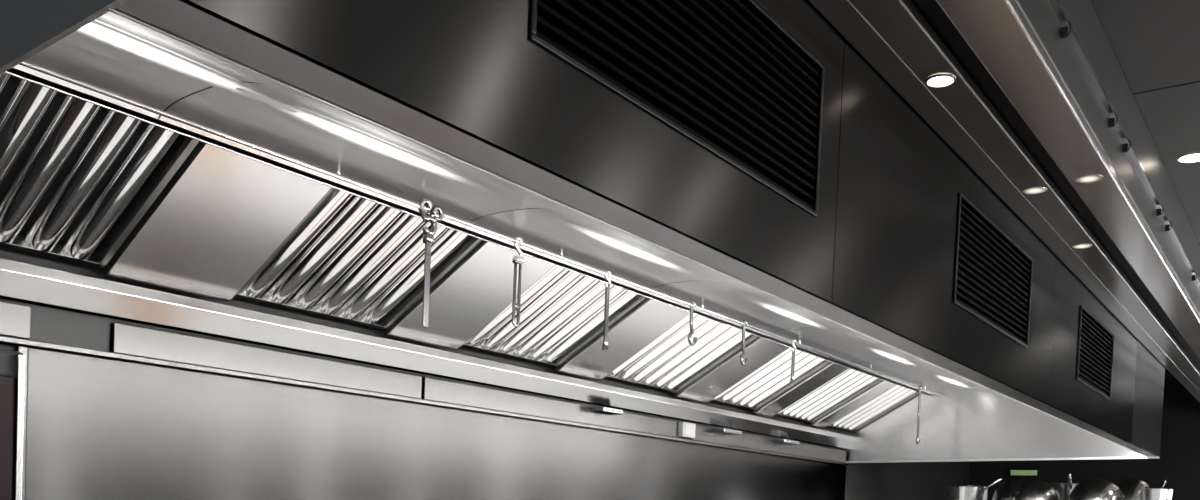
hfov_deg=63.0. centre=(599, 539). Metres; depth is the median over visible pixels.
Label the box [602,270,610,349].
hanging utensil
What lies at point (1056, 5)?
trim
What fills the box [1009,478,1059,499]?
mixing bowl
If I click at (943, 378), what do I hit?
lamp
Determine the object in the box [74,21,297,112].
lamp
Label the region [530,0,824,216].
louvered vent
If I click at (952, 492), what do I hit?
saucepan
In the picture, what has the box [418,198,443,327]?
hanging utensil
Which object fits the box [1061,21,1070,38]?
clip
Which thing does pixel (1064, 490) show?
saucepan
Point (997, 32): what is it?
trim
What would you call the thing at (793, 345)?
hanging utensil
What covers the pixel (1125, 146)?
clip
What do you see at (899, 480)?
wall
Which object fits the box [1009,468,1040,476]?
exit light
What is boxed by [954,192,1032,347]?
louvered vent
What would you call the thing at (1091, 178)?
recessed light
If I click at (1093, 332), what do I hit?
louvered vent
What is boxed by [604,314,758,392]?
filter
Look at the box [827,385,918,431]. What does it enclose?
filter
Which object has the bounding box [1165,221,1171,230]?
clip
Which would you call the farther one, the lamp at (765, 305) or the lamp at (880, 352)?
the lamp at (880, 352)
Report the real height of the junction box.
0.075 m
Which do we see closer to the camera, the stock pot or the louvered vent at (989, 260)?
the louvered vent at (989, 260)
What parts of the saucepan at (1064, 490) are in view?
handle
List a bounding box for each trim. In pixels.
[14,346,27,499]
[808,0,1199,402]
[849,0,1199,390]
[913,0,1199,368]
[936,0,1199,358]
[1049,0,1199,287]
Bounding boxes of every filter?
[0,73,198,268]
[234,187,481,329]
[460,265,646,366]
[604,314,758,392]
[711,348,829,410]
[776,362,881,422]
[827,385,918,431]
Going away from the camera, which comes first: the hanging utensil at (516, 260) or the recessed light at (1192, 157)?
the hanging utensil at (516, 260)
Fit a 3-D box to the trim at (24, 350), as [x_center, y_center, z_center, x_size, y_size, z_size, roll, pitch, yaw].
[-1.492,0.032,2.504,0.024,1.045,0.023,4,2,37]
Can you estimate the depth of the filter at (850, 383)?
5.81 m
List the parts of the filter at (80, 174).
filter frame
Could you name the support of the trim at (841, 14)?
attached to the exhaust hood
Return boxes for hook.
[688,301,696,345]
[740,320,747,365]
[916,385,921,443]
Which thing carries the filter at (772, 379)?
attached to the exhaust hood
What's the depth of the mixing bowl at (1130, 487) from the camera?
6.49 m
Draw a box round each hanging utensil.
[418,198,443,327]
[512,237,523,326]
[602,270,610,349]
[790,339,795,382]
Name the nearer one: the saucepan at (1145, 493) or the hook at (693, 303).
the hook at (693, 303)
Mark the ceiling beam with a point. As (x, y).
(1040, 15)
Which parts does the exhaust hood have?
panel, cove panel, blank panel, cove panel, filter rail, blank panel, hanger rail, panel, cove panel, blank panel, panel, blank panel, cove panel, blank panel, blank panel, cove panel, cove panel, panel, trim, panel, panel, panel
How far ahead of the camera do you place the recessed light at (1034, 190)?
2.67 m
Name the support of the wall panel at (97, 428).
attached to the wall at (899, 480)
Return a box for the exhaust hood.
[0,0,1164,462]
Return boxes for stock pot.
[950,480,987,499]
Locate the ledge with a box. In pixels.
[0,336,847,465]
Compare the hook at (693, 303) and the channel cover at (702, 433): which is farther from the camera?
the channel cover at (702, 433)
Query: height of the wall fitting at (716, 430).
0.022 m
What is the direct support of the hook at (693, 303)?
hanging from the exhaust hood
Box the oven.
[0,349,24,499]
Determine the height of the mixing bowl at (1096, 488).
0.200 m
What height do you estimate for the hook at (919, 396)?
0.366 m
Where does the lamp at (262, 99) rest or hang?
on the exhaust hood
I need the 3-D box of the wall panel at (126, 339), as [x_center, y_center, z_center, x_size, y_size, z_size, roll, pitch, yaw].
[-0.994,-0.551,3.117,0.025,0.084,1.125,4,2,37]
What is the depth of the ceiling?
2.60 m
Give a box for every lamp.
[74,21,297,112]
[236,88,489,190]
[558,220,694,274]
[748,298,830,330]
[864,346,919,366]
[931,373,973,388]
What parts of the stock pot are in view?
lid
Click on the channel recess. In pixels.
(46, 325)
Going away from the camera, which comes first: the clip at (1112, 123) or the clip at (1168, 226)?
the clip at (1112, 123)
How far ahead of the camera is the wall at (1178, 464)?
8.12 m
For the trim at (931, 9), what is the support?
attached to the ceiling beam
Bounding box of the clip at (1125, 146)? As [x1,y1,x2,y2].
[1122,139,1130,151]
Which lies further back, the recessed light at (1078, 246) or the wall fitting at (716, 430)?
the wall fitting at (716, 430)
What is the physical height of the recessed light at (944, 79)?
0.004 m
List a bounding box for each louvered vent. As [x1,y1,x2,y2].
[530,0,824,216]
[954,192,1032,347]
[1077,305,1113,399]
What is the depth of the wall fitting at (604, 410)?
4.37 m
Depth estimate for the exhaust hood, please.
2.18 m
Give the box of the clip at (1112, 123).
[1109,113,1117,127]
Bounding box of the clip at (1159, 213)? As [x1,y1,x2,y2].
[1157,205,1163,215]
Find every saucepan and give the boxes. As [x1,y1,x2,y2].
[945,477,1001,499]
[1052,473,1078,499]
[1140,480,1172,499]
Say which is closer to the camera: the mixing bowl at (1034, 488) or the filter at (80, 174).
the filter at (80, 174)
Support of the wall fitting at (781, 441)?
attached to the channel cover at (702, 433)
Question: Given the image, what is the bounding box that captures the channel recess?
[27,305,109,351]
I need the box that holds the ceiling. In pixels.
[804,0,1199,377]
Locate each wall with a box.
[0,247,969,499]
[968,378,1199,499]
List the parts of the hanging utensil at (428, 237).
handle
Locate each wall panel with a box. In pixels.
[25,347,845,499]
[110,322,421,398]
[421,377,678,437]
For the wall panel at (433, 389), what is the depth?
4.07 m
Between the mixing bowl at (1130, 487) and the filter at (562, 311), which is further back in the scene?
the mixing bowl at (1130, 487)
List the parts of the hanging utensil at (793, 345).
handle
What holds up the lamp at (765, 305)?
on the exhaust hood
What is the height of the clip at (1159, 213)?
0.032 m
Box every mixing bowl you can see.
[992,476,1027,499]
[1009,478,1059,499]
[1068,477,1124,499]
[1116,478,1150,499]
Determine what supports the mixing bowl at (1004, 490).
on the storage rack
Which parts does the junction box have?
lid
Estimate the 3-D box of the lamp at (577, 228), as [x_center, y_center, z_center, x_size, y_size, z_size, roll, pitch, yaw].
[0.106,-0.938,3.185,0.120,0.016,0.760,4,2,37]
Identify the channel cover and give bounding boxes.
[0,301,30,339]
[689,425,845,462]
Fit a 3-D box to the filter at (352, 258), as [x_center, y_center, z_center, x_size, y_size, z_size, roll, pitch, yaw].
[-0.730,-0.858,2.993,0.494,0.302,0.585,4,2,37]
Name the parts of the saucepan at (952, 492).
handle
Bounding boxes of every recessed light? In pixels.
[925,73,955,86]
[1023,187,1046,193]
[1072,244,1092,248]
[1074,174,1103,183]
[1176,152,1199,162]
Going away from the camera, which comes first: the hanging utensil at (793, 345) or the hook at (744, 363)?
the hook at (744, 363)
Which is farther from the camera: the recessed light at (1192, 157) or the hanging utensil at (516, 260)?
the recessed light at (1192, 157)
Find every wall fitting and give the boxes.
[592,407,622,414]
[713,428,741,434]
[774,439,798,444]
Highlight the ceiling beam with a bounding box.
[1015,0,1199,314]
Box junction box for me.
[678,422,695,437]
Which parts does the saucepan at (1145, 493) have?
handle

